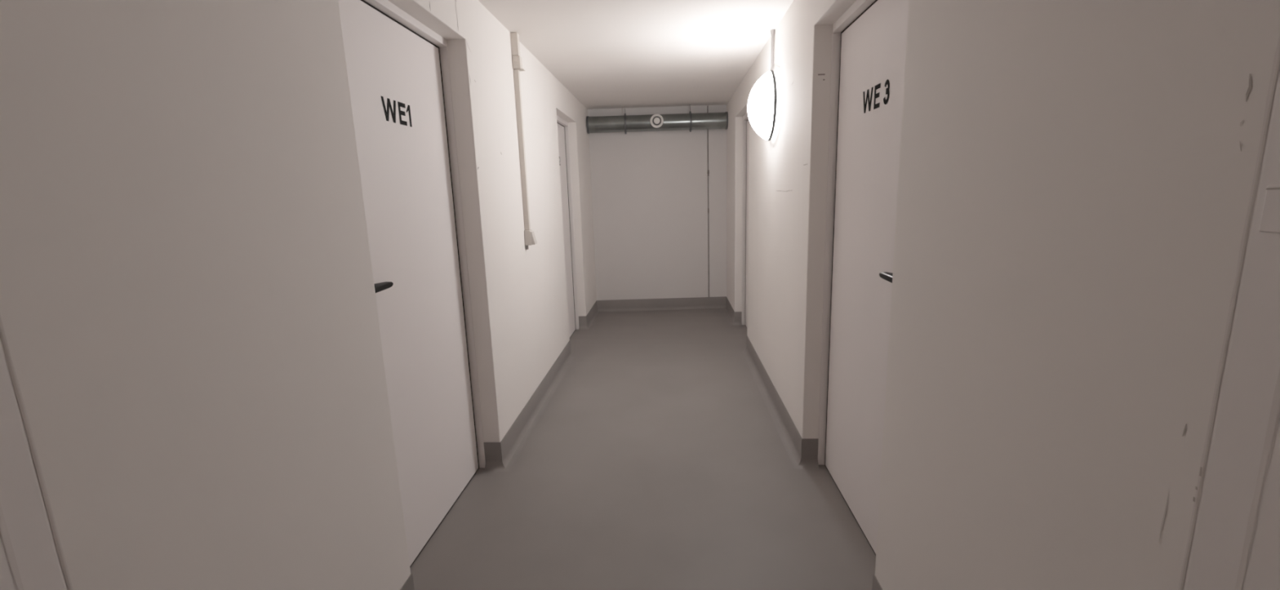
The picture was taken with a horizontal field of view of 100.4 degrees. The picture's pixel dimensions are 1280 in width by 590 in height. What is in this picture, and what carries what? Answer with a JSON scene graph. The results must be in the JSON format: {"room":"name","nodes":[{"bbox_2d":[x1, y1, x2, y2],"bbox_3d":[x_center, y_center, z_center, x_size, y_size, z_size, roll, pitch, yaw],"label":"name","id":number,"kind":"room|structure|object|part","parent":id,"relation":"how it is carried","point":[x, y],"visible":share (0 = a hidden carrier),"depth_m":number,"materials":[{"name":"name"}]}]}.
{"room":"basement corridor","nodes":[
{"label":"basement corridor","id":0,"kind":"room"},
{"bbox_2d":[0,0,596,589],"bbox_3d":[-0.921,-0.262,2.782,0.281,2.421,8.050,-1,11,3],"label":"wall","id":1,"kind":"structure","parent":0,"point":[188,312],"depth_m":1.14,"materials":[{"name":"paint"}]},
{"bbox_2d":[0,313,73,589],"bbox_3d":[-0.907,0.160,0.583,0.002,2.421,0.380,-1,11,3],"label":"door frame","id":2,"kind":"structure","parent":1,"relation":"attached to","point":[32,556],"depth_m":0.77,"materials":[{"name":"paint"}]},
{"bbox_2d":[400,573,414,589],"bbox_3d":[-0.811,1.147,1.453,0.049,0.148,0.921,-1,11,3],"label":"baseboard","id":3,"kind":"structure","parent":1,"relation":"attached to","point":[409,584],"depth_m":1.87,"materials":[{"name":"grey paint"}]},
{"bbox_2d":[337,0,485,568],"bbox_3d":[-0.958,-0.030,2.217,0.158,2.181,1.008,-1,11,3],"label":"door","id":4,"kind":"structure","parent":1,"relation":"in","point":[398,71],"depth_m":2.24,"materials":[{"name":"paint"}]},
{"bbox_3d":[-0.930,-0.023,1.863,0.058,0.050,0.177,-1,11,3],"label":"handle","id":5,"kind":"part","parent":4,"relation":"part of","materials":[{"name":"black plastic"}]},
{"bbox_3d":[-0.969,-0.030,2.218,0.136,2.181,1.008,-1,11,3],"label":"frame","id":6,"kind":"part","parent":4,"relation":"part of","materials":[{"name":"paint"}]},
{"bbox_2d":[510,32,519,55],"bbox_3d":[-0.757,-1.520,3.241,0.042,0.130,0.044,-1,11,3],"label":"cable trunking","id":7,"kind":"object","parent":1,"relation":"attached to","point":[515,46],"visible":0.86,"depth_m":3.22,"materials":[{"name":"plastic"}]},
{"bbox_2d":[511,55,525,71],"bbox_3d":[-0.742,-1.416,3.260,0.066,0.082,0.056,-1,11,3],"label":"junction box","id":8,"kind":"object","parent":1,"relation":"attached to","point":[517,60],"visible":0.95,"depth_m":3.24,"materials":[{"name":"plastic"}]},
{"bbox_2d":[513,69,530,230],"bbox_3d":[-0.743,-0.902,3.362,0.032,0.976,0.032,-1,11,3],"label":"cable trunking","id":9,"kind":"object","parent":1,"relation":"attached to","point":[516,73],"visible":1,"depth_m":3.35,"materials":[{"name":"plastic"}]},
{"bbox_2d":[483,340,575,472],"bbox_3d":[-0.718,0.681,3.864,0.138,0.148,2.075,-1,11,3],"label":"baseboard","id":10,"kind":"structure","parent":1,"relation":"attached to","point":[500,457],"depth_m":3.34,"materials":[{"name":"grey paint"}]},
{"bbox_2d":[524,230,537,249],"bbox_3d":[-0.709,-0.362,3.466,0.066,0.124,0.066,-1,11,3],"label":"light switch","id":11,"kind":"object","parent":1,"relation":"attached to","point":[530,237],"visible":0.93,"depth_m":3.44,"materials":[{"name":"plastic"}]},
{"bbox_2d":[556,115,578,337],"bbox_3d":[-0.781,-0.598,5.166,0.158,2.172,0.956,-1,11,3],"label":"door","id":12,"kind":"structure","parent":1,"relation":"in","point":[562,126],"depth_m":5.49,"materials":[{"name":"paint"}]},
{"bbox_2d":[478,0,793,109],"bbox_3d":[-0.019,-1.532,2.433,2.173,0.150,8.350,-1,11,3],"label":"ceiling","id":13,"kind":"structure","parent":0,"point":[608,54],"depth_m":3.53,"materials":[{"name":"paint"}]},
{"bbox_2d":[623,106,626,133],"bbox_3d":[-0.169,-2.009,6.135,0.022,0.301,0.198,-2,11,0],"label":"clamp","id":14,"kind":"object","parent":13,"relation":"hanging from","point":[624,116],"visible":0.89,"depth_m":6.08,"materials":[{"name":"metal"}]},
{"bbox_2d":[688,104,692,132],"bbox_3d":[0.578,-2.031,6.130,0.022,0.301,0.198,-2,11,0],"label":"clamp","id":15,"kind":"object","parent":13,"relation":"hanging from","point":[690,111],"visible":0.76,"depth_m":6.06,"materials":[{"name":"metal"}]},
{"bbox_2d":[409,309,875,589],"bbox_3d":[0.059,0.976,2.915,2.173,0.120,8.350,-1,11,3],"label":"floor","id":16,"kind":"structure","parent":0,"point":[658,460],"depth_m":2.60,"materials":[{"name":"grey paint"}]},
{"bbox_2d":[587,104,726,300],"bbox_3d":[0.243,-1.028,6.579,1.672,2.421,0.301,-2,11,0],"label":"wall","id":17,"kind":"structure","parent":0,"point":[659,198],"depth_m":6.43,"materials":[{"name":"paint"}]},
{"bbox_2d":[586,111,728,133],"bbox_3d":[0.198,-1.984,6.139,1.611,0.194,0.195,-2,11,0],"label":"ventilation duct","id":18,"kind":"object","parent":17,"relation":"attached to","point":[700,121],"visible":0.97,"depth_m":6.06,"materials":[{"name":"metal"}]},
{"bbox_2d":[649,114,663,128],"bbox_3d":[0.191,-1.970,6.029,0.151,0.151,0.030,-2,11,-1],"label":"valve","id":19,"kind":"object","parent":18,"relation":"attached to","point":[655,117],"visible":1,"depth_m":6.03,"materials":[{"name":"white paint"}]},
{"bbox_2d":[578,296,742,330],"bbox_3d":[0.220,0.202,6.204,1.774,0.148,0.910,-2,11,1],"label":"baseboard","id":20,"kind":"structure","parent":17,"relation":"attached to","point":[586,322],"depth_m":6.63,"materials":[{"name":"grey paint"}]},
{"bbox_2d":[726,0,1279,589],"bbox_3d":[0.967,-0.299,2.667,0.281,2.421,8.050,-1,11,3],"label":"wall","id":21,"kind":"structure","parent":0,"point":[1075,180],"depth_m":0.99,"materials":[{"name":"paint"}]},
{"bbox_2d":[742,111,748,327],"bbox_3d":[1.103,-0.650,5.132,0.158,2.172,0.956,-1,11,3],"label":"door","id":22,"kind":"structure","parent":21,"relation":"in","point":[745,117],"depth_m":5.55,"materials":[{"name":"paint"}]},
{"bbox_2d":[747,70,780,141],"bbox_3d":[0.770,-1.200,3.396,0.166,0.423,0.423,-1,11,3],"label":"wall lamp","id":23,"kind":"object","parent":21,"relation":"attached to","point":[764,99],"visible":1,"depth_m":3.26,"materials":[{"name":"white glass"}]},
{"bbox_2d":[769,29,775,71],"bbox_3d":[0.832,-1.530,3.349,0.033,0.250,0.033,-1,11,3],"label":"cable conduit","id":24,"kind":"object","parent":21,"relation":"attached to","point":[772,31],"visible":0.79,"depth_m":3.34,"materials":[{"name":"grey plastic"}]},
{"bbox_2d":[742,335,819,469],"bbox_3d":[0.932,0.638,3.820,0.131,0.148,2.124,-1,11,3],"label":"baseboard","id":25,"kind":"structure","parent":21,"relation":"attached to","point":[802,454],"depth_m":3.25,"materials":[{"name":"grey paint"}]},
{"bbox_2d":[817,0,909,555],"bbox_3d":[0.938,-0.069,2.131,0.158,2.174,1.016,-1,11,3],"label":"door","id":26,"kind":"structure","parent":21,"relation":"in","point":[869,38],"depth_m":2.22,"materials":[{"name":"paint"}]},
{"bbox_3d":[0.949,-0.069,2.130,0.136,2.174,1.016,-1,11,3],"label":"frame","id":27,"kind":"part","parent":26,"relation":"part of","materials":[{"name":"paint"}]},
{"bbox_3d":[0.869,-0.057,1.808,0.058,0.050,0.177,-1,11,3],"label":"handle","id":28,"kind":"part","parent":26,"relation":"part of","materials":[{"name":"black plastic"}]},
{"bbox_2d":[871,573,882,589],"bbox_3d":[0.751,1.115,1.370,0.049,0.148,0.946,-1,11,3],"label":"baseboard","id":29,"kind":"structure","parent":21,"relation":"attached to","point":[876,585],"depth_m":1.80,"materials":[{"name":"grey paint"}]},
{"bbox_2d":[1177,33,1279,589],"bbox_3d":[0.699,0.130,0.478,0.006,2.421,0.366,-1,11,3],"label":"door frame","id":30,"kind":"structure","parent":21,"relation":"attached to","point":[1233,540],"depth_m":0.62,"materials":[{"name":"paint"}]},
{"bbox_3d":[0.700,-0.093,0.577,0.004,0.052,0.046,-1,11,3],"label":"strike plate","id":31,"kind":"part","parent":30,"relation":"part of","materials":[{"name":"paint"}]}
]}

